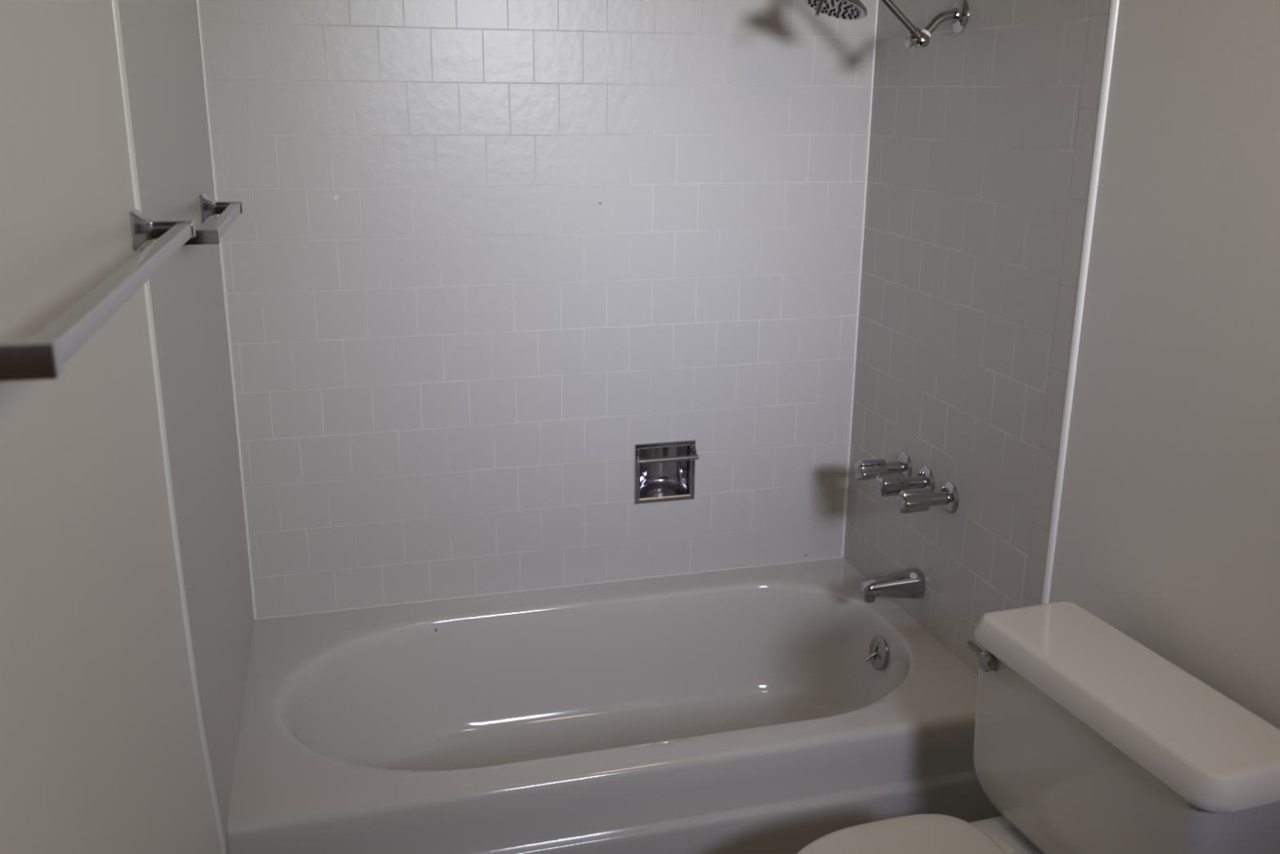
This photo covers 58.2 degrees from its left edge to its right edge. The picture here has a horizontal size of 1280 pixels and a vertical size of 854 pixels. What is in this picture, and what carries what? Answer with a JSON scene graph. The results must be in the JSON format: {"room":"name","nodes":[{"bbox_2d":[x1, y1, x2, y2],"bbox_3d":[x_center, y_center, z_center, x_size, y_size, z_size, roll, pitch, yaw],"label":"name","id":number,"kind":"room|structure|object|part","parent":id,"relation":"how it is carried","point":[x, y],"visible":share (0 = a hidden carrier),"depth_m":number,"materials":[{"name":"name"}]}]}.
{"room":"bathroom","nodes":[
{"label":"bathroom","id":0,"kind":"room"},
{"bbox_2d":[0,0,254,853],"bbox_3d":[-0.440,0.154,0.792,0.032,2.420,3.550,-4,17,-15],"label":"wall","id":1,"kind":"structure","parent":0,"point":[101,751],"depth_m":1.28,"materials":[{"name":"paint"}]},
{"bbox_2d":[0,208,195,382],"bbox_3d":[-0.523,-0.155,1.138,0.077,0.076,0.966,-4,17,-15],"label":"towel bar","id":2,"kind":"object","parent":1,"relation":"attached to","point":[43,356],"visible":1,"depth_m":0.87,"materials":[{"name":"silver metal"}]},
{"bbox_3d":[-0.402,-0.041,0.713,0.075,0.054,0.054,-4,17,-15],"label":"post","id":3,"kind":"part","parent":2,"relation":"part of","materials":[{"name":"silver metal"}]},
{"bbox_3d":[-0.498,-0.156,1.145,0.020,0.039,0.892,-4,17,-15],"label":"rail","id":4,"kind":"part","parent":2,"relation":"part of","materials":[{"name":"silver metal"}]},
{"bbox_3d":[-0.646,-0.268,1.562,0.077,0.054,0.054,-4,17,-15],"label":"post","id":5,"kind":"part","parent":2,"relation":"part of","materials":[{"name":"silver metal"}]},
{"bbox_2d":[111,0,225,853],"bbox_3d":[-0.683,-0.102,1.644,0.027,2.410,0.009,-4,17,-15],"label":"trim","id":6,"kind":"structure","parent":1,"relation":"attached to","point":[115,9],"depth_m":1.68,"materials":[{"name":"white plastic"}]},
{"bbox_2d":[169,192,243,255],"bbox_3d":[-0.754,-0.362,2.016,0.073,0.060,0.464,-3,17,-13],"label":"towel bar","id":7,"kind":"object","parent":1,"relation":"attached to","point":[228,211],"visible":0.8,"depth_m":2.03,"materials":[{"name":"silver metal"}]},
{"bbox_3d":[-0.708,-0.302,1.827,0.074,0.054,0.054,-4,17,-15],"label":"post","id":8,"kind":"part","parent":7,"relation":"part of","materials":[{"name":"silver metal"}]},
{"bbox_3d":[-0.802,-0.421,2.208,0.074,0.054,0.054,-4,17,-15],"label":"post","id":9,"kind":"part","parent":7,"relation":"part of","materials":[{"name":"silver metal"}]},
{"bbox_3d":[-0.730,-0.363,2.022,0.018,0.025,0.391,-3,17,-13],"label":"rail","id":10,"kind":"part","parent":7,"relation":"part of","materials":[{"name":"silver metal"}]},
{"bbox_2d":[199,0,875,617],"bbox_3d":[-0.184,-0.395,2.680,1.648,2.420,0.100,-4,17,-15],"label":"wall","id":11,"kind":"structure","parent":0,"point":[480,255],"depth_m":2.64,"materials":[{"name":"tile"}]},
{"bbox_2d":[196,0,257,619],"bbox_3d":[-0.882,-0.524,2.382,0.006,2.018,0.006,-4,17,-15],"label":"trim","id":12,"kind":"structure","parent":11,"relation":"attached to","point":[197,1],"depth_m":2.46,"materials":[{"name":"white plastic"}]},
{"bbox_2d":[255,555,842,619],"bbox_3d":[-0.178,0.395,2.859,1.482,0.006,0.006,-4,17,-15],"label":"trim","id":13,"kind":"structure","parent":11,"relation":"attached to","point":[837,557],"depth_m":2.83,"materials":[{"name":"white"}]},
{"bbox_2d":[634,439,698,504],"bbox_3d":[0.057,0.107,2.861,0.156,0.155,0.100,-4,17,-15],"label":"soap dish","id":14,"kind":"object","parent":11,"relation":"attached to","point":[660,468],"visible":0.99,"depth_m":2.88,"materials":[{"name":"silver metal"}]},
{"bbox_2d":[640,445,688,497],"bbox_3d":[0.052,0.101,2.879,0.129,0.128,0.062,-4,17,-15],"label":"bowl","id":15,"kind":"object","parent":14,"relation":"on","point":[662,479],"depth_m":2.90,"materials":[{"name":"silver metal"}]},
{"bbox_2d":[840,0,878,556],"bbox_3d":[0.545,-0.624,2.768,0.006,2.018,0.006,-4,17,-15],"label":"trim","id":16,"kind":"structure","parent":11,"relation":"attached to","point":[876,6],"depth_m":2.83,"materials":[{"name":"white plastic"}]},
{"bbox_2d":[842,0,1279,728],"bbox_3d":[1.027,0.051,1.189,0.007,2.420,3.550,-4,17,-15],"label":"wall","id":17,"kind":"structure","parent":0,"point":[982,139],"depth_m":2.02,"materials":[{"name":"tile"}]},
{"bbox_2d":[853,452,911,480],"bbox_3d":[0.560,0.098,2.675,0.123,0.069,0.069,-4,17,-15],"label":"handle","id":18,"kind":"object","parent":17,"relation":"attached to","point":[870,468],"visible":0.91,"depth_m":2.66,"materials":[{"name":"silver metal"}]},
{"bbox_3d":[0.536,0.099,2.668,0.070,0.051,0.051,-4,17,-15],"label":"knob","id":19,"kind":"part","parent":18,"relation":"part of","materials":[{"name":"silver metal"}]},
{"bbox_2d":[803,0,968,48],"bbox_3d":[0.484,-0.856,2.282,0.346,0.196,0.132,-4,17,-15],"label":"shower head","id":20,"kind":"object","parent":17,"relation":"attached to","point":[851,10],"visible":1,"depth_m":2.31},
{"bbox_3d":[0.475,-0.858,2.278,0.206,0.181,0.023,-4,17,-15],"label":"extension arm","id":21,"kind":"part","parent":20,"relation":"part of","materials":[{"name":"silver metal"}]},
{"bbox_3d":[0.609,-0.816,2.330,0.083,0.055,0.020,-4,17,-15],"label":"shower arm","id":22,"kind":"part","parent":20,"relation":"part of","materials":[{"name":"silver metal"}]},
{"bbox_2d":[859,567,925,602],"bbox_3d":[0.576,0.366,2.646,0.144,0.070,0.066,-4,17,-15],"label":"tub spout","id":23,"kind":"object","parent":17,"relation":"attached to","point":[908,583],"visible":1,"depth_m":2.63,"materials":[{"name":"silver metal"}]},
{"bbox_2d":[862,594,875,602],"bbox_3d":[0.526,0.389,2.638,0.030,0.021,0.030,-4,17,-15],"label":"outlet","id":24,"kind":"object","parent":23,"relation":"attached to","point":[866,597],"depth_m":2.62,"materials":[{"name":"silver metal"}]},
{"bbox_2d":[874,466,934,497],"bbox_3d":[0.588,0.128,2.579,0.123,0.069,0.069,-4,17,-15],"label":"handle","id":25,"kind":"object","parent":17,"relation":"attached to","point":[891,484],"visible":0.94,"depth_m":2.56,"materials":[{"name":"silver metal"}]},
{"bbox_3d":[0.564,0.129,2.572,0.070,0.046,0.046,-4,17,-15],"label":"knob","id":26,"kind":"part","parent":25,"relation":"part of","materials":[{"name":"silver metal"}]},
{"bbox_2d":[895,481,959,513],"bbox_3d":[0.616,0.158,2.484,0.123,0.069,0.069,-4,17,-15],"label":"handle","id":27,"kind":"object","parent":17,"relation":"attached to","point":[913,500],"visible":1,"depth_m":2.47,"materials":[{"name":"silver metal"}]},
{"bbox_3d":[0.592,0.159,2.478,0.070,0.051,0.051,-4,17,-15],"label":"knob","id":28,"kind":"part","parent":27,"relation":"part of","materials":[{"name":"silver metal"}]},
{"bbox_2d":[1041,0,1119,604],"bbox_3d":[0.779,-0.209,2.037,0.008,2.400,0.011,-4,17,-15],"label":"trim","id":29,"kind":"structure","parent":17,"relation":"attached to","point":[1114,3],"depth_m":2.03,"materials":[{"name":"white plastic"}]},
{"label":"floor","id":30,"kind":"structure","parent":0,"visible":0},
{"bbox_2d":[227,557,1002,853],"bbox_3d":[-0.074,0.700,2.534,1.501,0.400,0.824,-4,17,-15],"label":"bathtub","id":31,"kind":"object","parent":30,"relation":"on","point":[777,708],"visible":1,"depth_m":2.52,"materials":[{"name":"white ceramic"}]},
{"bbox_3d":[0.539,0.537,2.683,0.033,0.023,0.010,-4,17,-15],"label":"trip lever","id":32,"kind":"part","parent":31,"relation":"part of","materials":[{"name":"silver metal"}]},
{"bbox_3d":[0.559,0.528,2.688,0.022,0.079,0.079,-4,17,-15],"label":"overflow plate","id":33,"kind":"part","parent":31,"relation":"part of","materials":[{"name":"silver metal"}]},
{"bbox_2d":[796,600,1279,853],"bbox_3d":[0.537,0.749,1.789,0.680,0.735,0.553,-5,17,-18],"label":"toilet","id":34,"kind":"object","parent":30,"relation":"on","point":[1088,740],"visible":1,"depth_m":1.74,"materials":[{"name":"white porcelain"},{"name":"chrome"}]},
{"bbox_3d":[0.409,0.715,1.738,0.413,0.019,0.374,-5,17,-18],"label":"seat lid","id":35,"kind":"part","parent":34,"relation":"part of","materials":[{"name":"beige plastic"}]},
{"bbox_3d":[0.568,0.378,1.942,0.009,0.021,0.037,-7,18,-24],"label":"lever arm","id":36,"kind":"part","parent":34,"relation":"part of","materials":[{"name":"silver metal"}]},
{"bbox_3d":[0.583,0.392,1.922,0.022,0.035,0.035,-5,17,-18],"label":"flush lever","id":37,"kind":"part","parent":34,"relation":"part of","materials":[{"name":"silver metal"}]},
{"bbox_3d":[0.539,0.915,1.842,0.670,0.386,0.356,-5,17,-18],"label":"bowl","id":38,"kind":"part","parent":34,"relation":"part of","materials":[{"name":"white ceramic"}]},
{"bbox_3d":[0.751,0.562,1.811,0.204,0.294,0.516,-5,17,-18],"label":"tank","id":39,"kind":"part","parent":34,"relation":"part of","materials":[{"name":"white ceramic"}]},
{"bbox_3d":[0.750,0.400,1.760,0.218,0.045,0.553,-5,17,-18],"label":"tank lid","id":40,"kind":"part","parent":34,"relation":"part of","materials":[{"name":"white ceramic"}]}
]}

